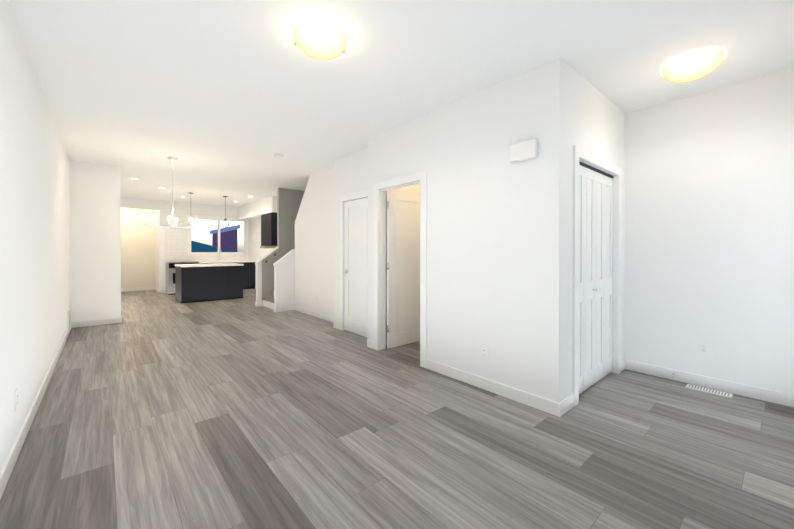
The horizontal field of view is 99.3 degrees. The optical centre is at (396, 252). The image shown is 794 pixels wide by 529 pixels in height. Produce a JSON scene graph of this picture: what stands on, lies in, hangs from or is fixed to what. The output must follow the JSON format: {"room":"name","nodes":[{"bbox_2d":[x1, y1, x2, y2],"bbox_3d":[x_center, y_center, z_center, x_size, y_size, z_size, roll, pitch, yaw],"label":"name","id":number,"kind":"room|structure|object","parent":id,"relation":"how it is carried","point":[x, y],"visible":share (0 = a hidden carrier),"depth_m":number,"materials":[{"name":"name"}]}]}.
{"room":"empty living room","nodes":[
{"label":"empty living room","id":0,"kind":"room"},
{"bbox_2d":[0,0,69,471],"bbox_3d":[-4.406,-0.123,4.246,0.250,2.740,15.000,0,0,-41],"label":"wall","id":1,"kind":"structure","parent":0,"point":[34,233],"depth_m":2.41,"materials":[{"name":"white paint"}]},
{"bbox_2d":[14,388,17,410],"bbox_3d":[-2.354,0.913,2.087,0.008,0.117,0.072,0,0,-41],"label":"electrical outlet plate","id":2,"kind":"object","parent":1,"relation":"attached to","point":[16,391],"depth_m":2.07,"materials":[{"name":"white plastic"}]},
{"bbox_2d":[0,322,71,498],"bbox_3d":[-2.444,1.208,2.195,0.013,0.100,8.820,0,0,-41],"label":"baseboard","id":3,"kind":"structure","parent":1,"relation":"attached to","point":[6,471],"depth_m":2.33,"materials":[{"name":"white paint"}]},
{"bbox_2d":[67,307,70,327],"bbox_3d":[-5.107,1.042,5.259,0.014,0.320,0.500,0,0,-41],"label":"air vent","id":4,"kind":"object","parent":1,"relation":"in","point":[69,315],"visible":0.98,"depth_m":5.19,"materials":[{"name":"white plastic"}]},
{"bbox_2d":[70,160,120,321],"bbox_3d":[-5.140,-0.131,5.768,0.640,2.740,0.120,0,0,-41],"label":"wall","id":5,"kind":"structure","parent":0,"point":[95,230],"depth_m":5.71,"materials":[{"name":"white paint"}]},
{"bbox_2d":[72,316,121,327],"bbox_3d":[-5.080,1.190,5.739,0.623,0.100,0.013,0,0,-41],"label":"baseboard","id":6,"kind":"structure","parent":5,"relation":"attached to","point":[84,323],"depth_m":5.72,"materials":[{"name":"white paint"}]},
{"bbox_2d":[121,208,154,287],"bbox_3d":[-8.479,-0.154,10.478,1.780,2.740,0.250,0,0,-41],"label":"wall","id":7,"kind":"structure","parent":0,"point":[137,253],"depth_m":10.60,"materials":[{"name":"white paint"}]},
{"bbox_2d":[121,287,151,290],"bbox_3d":[-8.426,1.166,10.355,1.630,0.100,0.013,0,0,-41],"label":"baseboard","id":8,"kind":"structure","parent":7,"relation":"attached to","point":[140,288],"depth_m":10.58,"materials":[{"name":"white paint"}]},
{"bbox_2d":[121,197,246,292],"bbox_3d":[-6.703,-0.153,10.279,4.200,2.740,0.120,0,0,-41],"label":"wall","id":9,"kind":"structure","parent":0,"point":[159,207],"depth_m":9.98,"materials":[{"name":"white paint"}]},
{"bbox_2d":[165,211,248,261],"bbox_3d":[-5.987,-0.471,10.815,2.406,1.510,0.007,0,0,-41],"label":"tile backsplash","id":10,"kind":"structure","parent":9,"relation":"attached to","point":[175,245],"depth_m":10.29,"materials":[{"name":"white tile"}]},
{"bbox_2d":[187,215,247,255],"bbox_3d":[-5.808,-0.517,11.016,1.800,1.260,0.120,0,0,-41],"label":"window","id":11,"kind":"structure","parent":9,"relation":"in","point":[189,252],"depth_m":10.99,"materials":[{"name":"white paint"}]},
{"bbox_2d":[238,196,276,219],"bbox_3d":[-4.214,-1.305,10.335,0.358,0.433,3.048,0,0,-41],"label":"wall","id":12,"kind":"structure","parent":0,"point":[254,210],"depth_m":9.95,"materials":[{"name":"white paint"}]},
{"bbox_2d":[256,261,261,301],"bbox_3d":[-3.140,0.711,7.670,0.090,1.037,0.100,0,0,-41],"label":"wall","id":13,"kind":"structure","parent":0,"point":[259,282],"depth_m":7.64,"materials":[{"name":"white paint"}]},
{"bbox_2d":[249,218,273,288],"bbox_3d":[-3.695,-0.153,10.111,0.120,2.740,4.320,0,0,-41],"label":"wall","id":14,"kind":"structure","parent":0,"point":[256,252],"depth_m":11.15,"materials":[{"name":"white paint"}]},
{"bbox_2d":[260,212,276,247],"bbox_3d":[-3.577,-0.595,9.536,0.446,0.970,0.800,0,0,-41],"label":"upper cabinet","id":15,"kind":"object","parent":14,"relation":"attached to","point":[268,230],"visible":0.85,"depth_m":9.31,"materials":[{"name":"black wood"}]},
{"bbox_2d":[262,188,304,301],"bbox_3d":[-2.536,-0.143,8.191,1.510,2.740,0.100,0,0,-41],"label":"wall","id":16,"kind":"structure","parent":0,"point":[288,202],"depth_m":7.99,"materials":[{"name":"grey paint"}]},
{"bbox_2d":[274,251,294,306],"bbox_3d":[-1.928,0.172,7.463,1.550,2.117,0.100,0,0,-41],"label":"wall","id":17,"kind":"structure","parent":0,"point":[284,282],"depth_m":7.05,"materials":[{"name":"white paint"}]},
{"bbox_2d":[255,247,294,265],"bbox_3d":[-2.688,0.076,7.430,0.500,0.400,1.090,0,0,-41],"label":"trim","id":18,"kind":"structure","parent":17,"relation":"on","point":[280,259],"depth_m":7.21,"materials":[{"name":"white paint"}]},
{"bbox_2d":[276,306,291,311],"bbox_3d":[-2.340,1.183,7.034,0.383,0.100,0.013,0,0,-41],"label":"baseboard","id":19,"kind":"structure","parent":17,"relation":"attached to","point":[289,308],"depth_m":7.01,"materials":[{"name":"white paint"}]},
{"bbox_2d":[295,167,333,315],"bbox_3d":[-1.483,-0.134,6.469,0.120,2.740,1.980,0,0,-41],"label":"wall","id":20,"kind":"structure","parent":0,"point":[314,249],"depth_m":6.44,"materials":[{"name":"white paint"}]},
{"bbox_2d":[292,305,339,326],"bbox_3d":[-1.534,1.186,6.432,0.013,0.100,1.980,0,0,-41],"label":"baseboard","id":21,"kind":"structure","parent":20,"relation":"attached to","point":[307,311],"depth_m":6.44,"materials":[{"name":"white paint"}]},
{"bbox_2d":[334,148,367,330],"bbox_3d":[-0.499,-0.128,5.178,0.330,2.740,1.260,0,0,-41],"label":"wall","id":22,"kind":"structure","parent":0,"point":[350,173],"depth_m":5.33,"materials":[{"name":"white paint"}]},
{"bbox_2d":[340,190,367,330],"bbox_3d":[-0.603,0.181,5.036,0.016,2.125,0.930,0,0,-41],"label":"door frame","id":23,"kind":"structure","parent":22,"relation":"attached to","point":[362,194],"depth_m":5.32,"materials":[{"name":"white paint"}]},
{"bbox_2d":[344,197,367,337],"bbox_3d":[-0.598,0.223,5.042,0.100,2.025,0.752,0,0,-41],"label":"closet door","id":24,"kind":"structure","parent":22,"relation":"in","point":[355,266],"depth_m":5.09,"materials":[{"name":"white paint"}]},
{"bbox_2d":[0,289,793,528],"bbox_3d":[-2.565,1.299,5.854,5.130,0.120,15.000,0,0,-41],"label":"floor","id":25,"kind":"structure","parent":0,"point":[156,410],"depth_m":2.22,"materials":[{"name":"wood"}]},
{"bbox_2d":[166,262,198,294],"bbox_3d":[-6.384,0.760,10.038,0.760,0.915,0.662,0,0,-41],"label":"range","id":26,"kind":"object","parent":25,"relation":"on","point":[170,278],"visible":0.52,"depth_m":9.65,"materials":[{"name":"silver metal"}]},
{"bbox_2d":[175,267,242,302],"bbox_3d":[-4.921,0.790,8.859,1.396,0.864,0.908,0,0,-41],"label":"kitchen island","id":27,"kind":"object","parent":25,"relation":"on","point":[206,282],"depth_m":8.47,"materials":[{"name":"black wood"}]},
{"bbox_2d":[175,263,242,266],"bbox_3d":[-4.927,0.338,8.864,1.420,0.040,0.950,0,0,-41],"label":"island countertop","id":28,"kind":"structure","parent":27,"relation":"on","point":[214,264],"depth_m":8.69,"materials":[{"name":"white stone"}]},
{"bbox_2d":[195,249,254,288],"bbox_3d":[-5.493,0.552,10.842,1.632,1.319,0.616,0,0,-41],"label":"lower cabinet","id":29,"kind":"object","parent":25,"relation":"on","point":[249,274],"depth_m":11.00,"materials":[{"name":"black"}]},
{"bbox_2d":[262,289,273,308],"bbox_3d":[-2.230,0.673,7.832,1.505,1.108,0.844,0,0,-41],"label":"stair steps","id":30,"kind":"structure","parent":25,"relation":"on","point":[268,302],"depth_m":7.44,"materials":[{"name":"white paint"}]},
{"bbox_2d":[685,384,732,397],"bbox_3d":[2.812,1.250,3.045,0.110,0.007,0.305,0,0,-41],"label":"floor vent","id":31,"kind":"object","parent":25,"relation":"in","point":[712,391],"visible":1,"depth_m":3.04,"materials":[{"name":"white plastic"}]},
{"bbox_2d":[9,0,793,206],"bbox_3d":[-2.565,-1.576,5.840,5.130,0.150,15.000,0,0,-41],"label":"ceiling","id":32,"kind":"structure","parent":0,"point":[219,99],"depth_m":2.70,"materials":[{"name":"white paint"}]},
{"bbox_2d":[144,156,197,228],"bbox_3d":[-3.553,-0.939,5.341,0.745,1.118,0.240,0,0,-41],"label":"chandelier","id":33,"kind":"object","parent":32,"relation":"hanging from","point":[169,218],"visible":1,"depth_m":5.33,"materials":[{"name":"silver metal"}]},
{"bbox_2d":[187,192,194,225],"bbox_3d":[-5.266,-1.092,8.621,0.190,0.844,0.190,0,0,-41],"label":"pendant light","id":34,"kind":"object","parent":32,"relation":"hanging from","point":[193,220],"visible":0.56,"depth_m":8.61,"materials":[{"name":"black"}]},
{"bbox_2d":[222,196,228,226],"bbox_3d":[-4.655,-1.095,9.153,0.190,0.844,0.190,0,0,-41],"label":"pendant light","id":35,"kind":"object","parent":32,"relation":"hanging from","point":[225,219],"visible":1,"depth_m":9.15,"materials":[{"name":"black"}]},
{"bbox_2d":[274,154,282,157],"bbox_3d":[-1.826,-1.480,5.211,0.136,0.034,0.136,0,0,-41],"label":"smoke detector","id":36,"kind":"object","parent":32,"relation":"attached to","point":[278,155],"visible":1,"depth_m":5.16,"materials":[{"name":"white plastic"}]},
{"bbox_2d":[290,14,348,59],"bbox_3d":[-0.518,-1.413,2.293,0.396,0.140,0.390,0,0,-41],"label":"light","id":37,"kind":"object","parent":32,"relation":"attached to","point":[319,36],"visible":1,"depth_m":2.19,"materials":[{"name":"white glass"}]},
{"bbox_2d":[660,46,726,82],"bbox_3d":[2.295,-1.415,2.625,0.396,0.140,0.390,0,0,-41],"label":"light","id":38,"kind":"object","parent":32,"relation":"attached to","point":[693,65],"visible":1,"depth_m":2.53,"materials":[{"name":"white glass"}]},
{"bbox_2d":[368,64,543,397],"bbox_3d":[0.433,-0.120,3.594,0.120,2.740,2.354,0,0,-41],"label":"wall","id":39,"kind":"structure","parent":0,"point":[485,241],"depth_m":3.12,"materials":[{"name":"white paint"}]},
{"bbox_2d":[367,339,373,346],"bbox_3d":[-0.316,1.196,4.536,0.243,0.100,0.040,0,0,-41],"label":"baseboard","id":40,"kind":"structure","parent":39,"relation":"attached to","point":[370,343],"depth_m":4.38,"materials":[{"name":"white paint"}]},
{"bbox_2d":[373,171,426,367],"bbox_3d":[0.010,0.186,3.979,0.016,2.125,0.930,0,0,-41],"label":"door frame","id":41,"kind":"structure","parent":39,"relation":"attached to","point":[422,176],"depth_m":3.69,"materials":[{"name":"white paint"}]},
{"bbox_2d":[387,191,419,348],"bbox_3d":[0.153,0.225,4.571,0.776,2.025,0.164,0,0,-41],"label":"room door","id":42,"kind":"structure","parent":39,"relation":"in","point":[403,268],"depth_m":4.49,"materials":[{"name":"white paint"}]},
{"bbox_2d":[481,345,487,359],"bbox_3d":[0.801,0.918,3.080,0.008,0.117,0.072,0,0,-41],"label":"electrical outlet plate","id":43,"kind":"object","parent":39,"relation":"attached to","point":[484,350],"depth_m":3.08,"materials":[{"name":"white plastic"}]},
{"bbox_2d":[426,359,563,416],"bbox_3d":[0.779,1.203,3.101,0.013,0.100,1.412,0,0,-41],"label":"baseboard","id":44,"kind":"structure","parent":39,"relation":"attached to","point":[554,408],"depth_m":2.94,"materials":[{"name":"white paint"}]},
{"bbox_2d":[509,138,537,162],"bbox_3d":[1.036,-0.831,2.772,0.045,0.150,0.240,0,0,-41],"label":"door chime","id":45,"kind":"object","parent":39,"relation":"attached to","point":[523,150],"visible":0.98,"depth_m":2.75,"materials":[{"name":"white plastic"}]},
{"bbox_2d":[543,57,624,402],"bbox_3d":[1.800,-0.117,3.143,1.590,2.740,0.120,0,0,-41],"label":"wall","id":46,"kind":"structure","parent":0,"point":[581,111],"depth_m":2.66,"materials":[{"name":"white paint"}]},
{"bbox_2d":[579,161,612,393],"bbox_3d":[1.854,0.228,3.167,1.012,2.025,0.074,0,0,-41],"label":"closet door","id":47,"kind":"structure","parent":46,"relation":"in","point":[595,263],"depth_m":3.18,"materials":[{"name":"white paint"}]},
{"bbox_2d":[573,145,621,406],"bbox_3d":[1.885,0.190,3.129,1.190,2.125,0.016,0,0,-41],"label":"door frame","id":48,"kind":"structure","parent":46,"relation":"attached to","point":[587,156],"depth_m":2.78,"materials":[{"name":"white paint"}]},
{"bbox_2d":[624,68,793,394],"bbox_3d":[-0.353,-0.137,7.021,0.250,2.740,13.370,0,0,-41],"label":"wall","id":49,"kind":"structure","parent":0,"point":[709,217],"depth_m":3.08,"materials":[{"name":"white paint"}]},
{"bbox_2d":[699,342,708,355],"bbox_3d":[2.855,0.898,3.140,0.008,0.117,0.072,0,0,-41],"label":"electrical outlet plate","id":50,"kind":"object","parent":49,"relation":"attached to","point":[703,348],"depth_m":3.13,"materials":[{"name":"white plastic"}]},
{"bbox_2d":[621,359,793,406],"bbox_3d":[2.846,1.203,3.149,0.013,0.100,1.255,0,0,-41],"label":"baseboard","id":51,"kind":"structure","parent":49,"relation":"attached to","point":[782,398],"depth_m":3.08,"materials":[{"name":"white paint"}]},
{"label":"outside","id":52,"kind":"structure","parent":0,"visible":0},
{"bbox_3d":[-27.307,1.249,38.407,70.000,0.250,65.900,0,0,-41],"label":"ground","id":53,"kind":"structure","parent":52,"visible":0},
{"bbox_2d":[191,240,233,251],"bbox_3d":[-11.261,-0.010,18.495,5.100,2.470,3.000,0,0,-41],"label":"shed","id":54,"kind":"object","parent":53,"relation":"on","point":[198,247],"visible":0.07,"depth_m":17.55,"materials":[{"name":"blue"}]},
{"bbox_2d":[210,225,239,251],"bbox_3d":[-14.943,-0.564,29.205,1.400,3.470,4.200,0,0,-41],"label":"house","id":55,"kind":"structure","parent":53,"relation":"on","point":[228,238],"depth_m":27.79,"materials":[{"name":"purple"}]}
]}

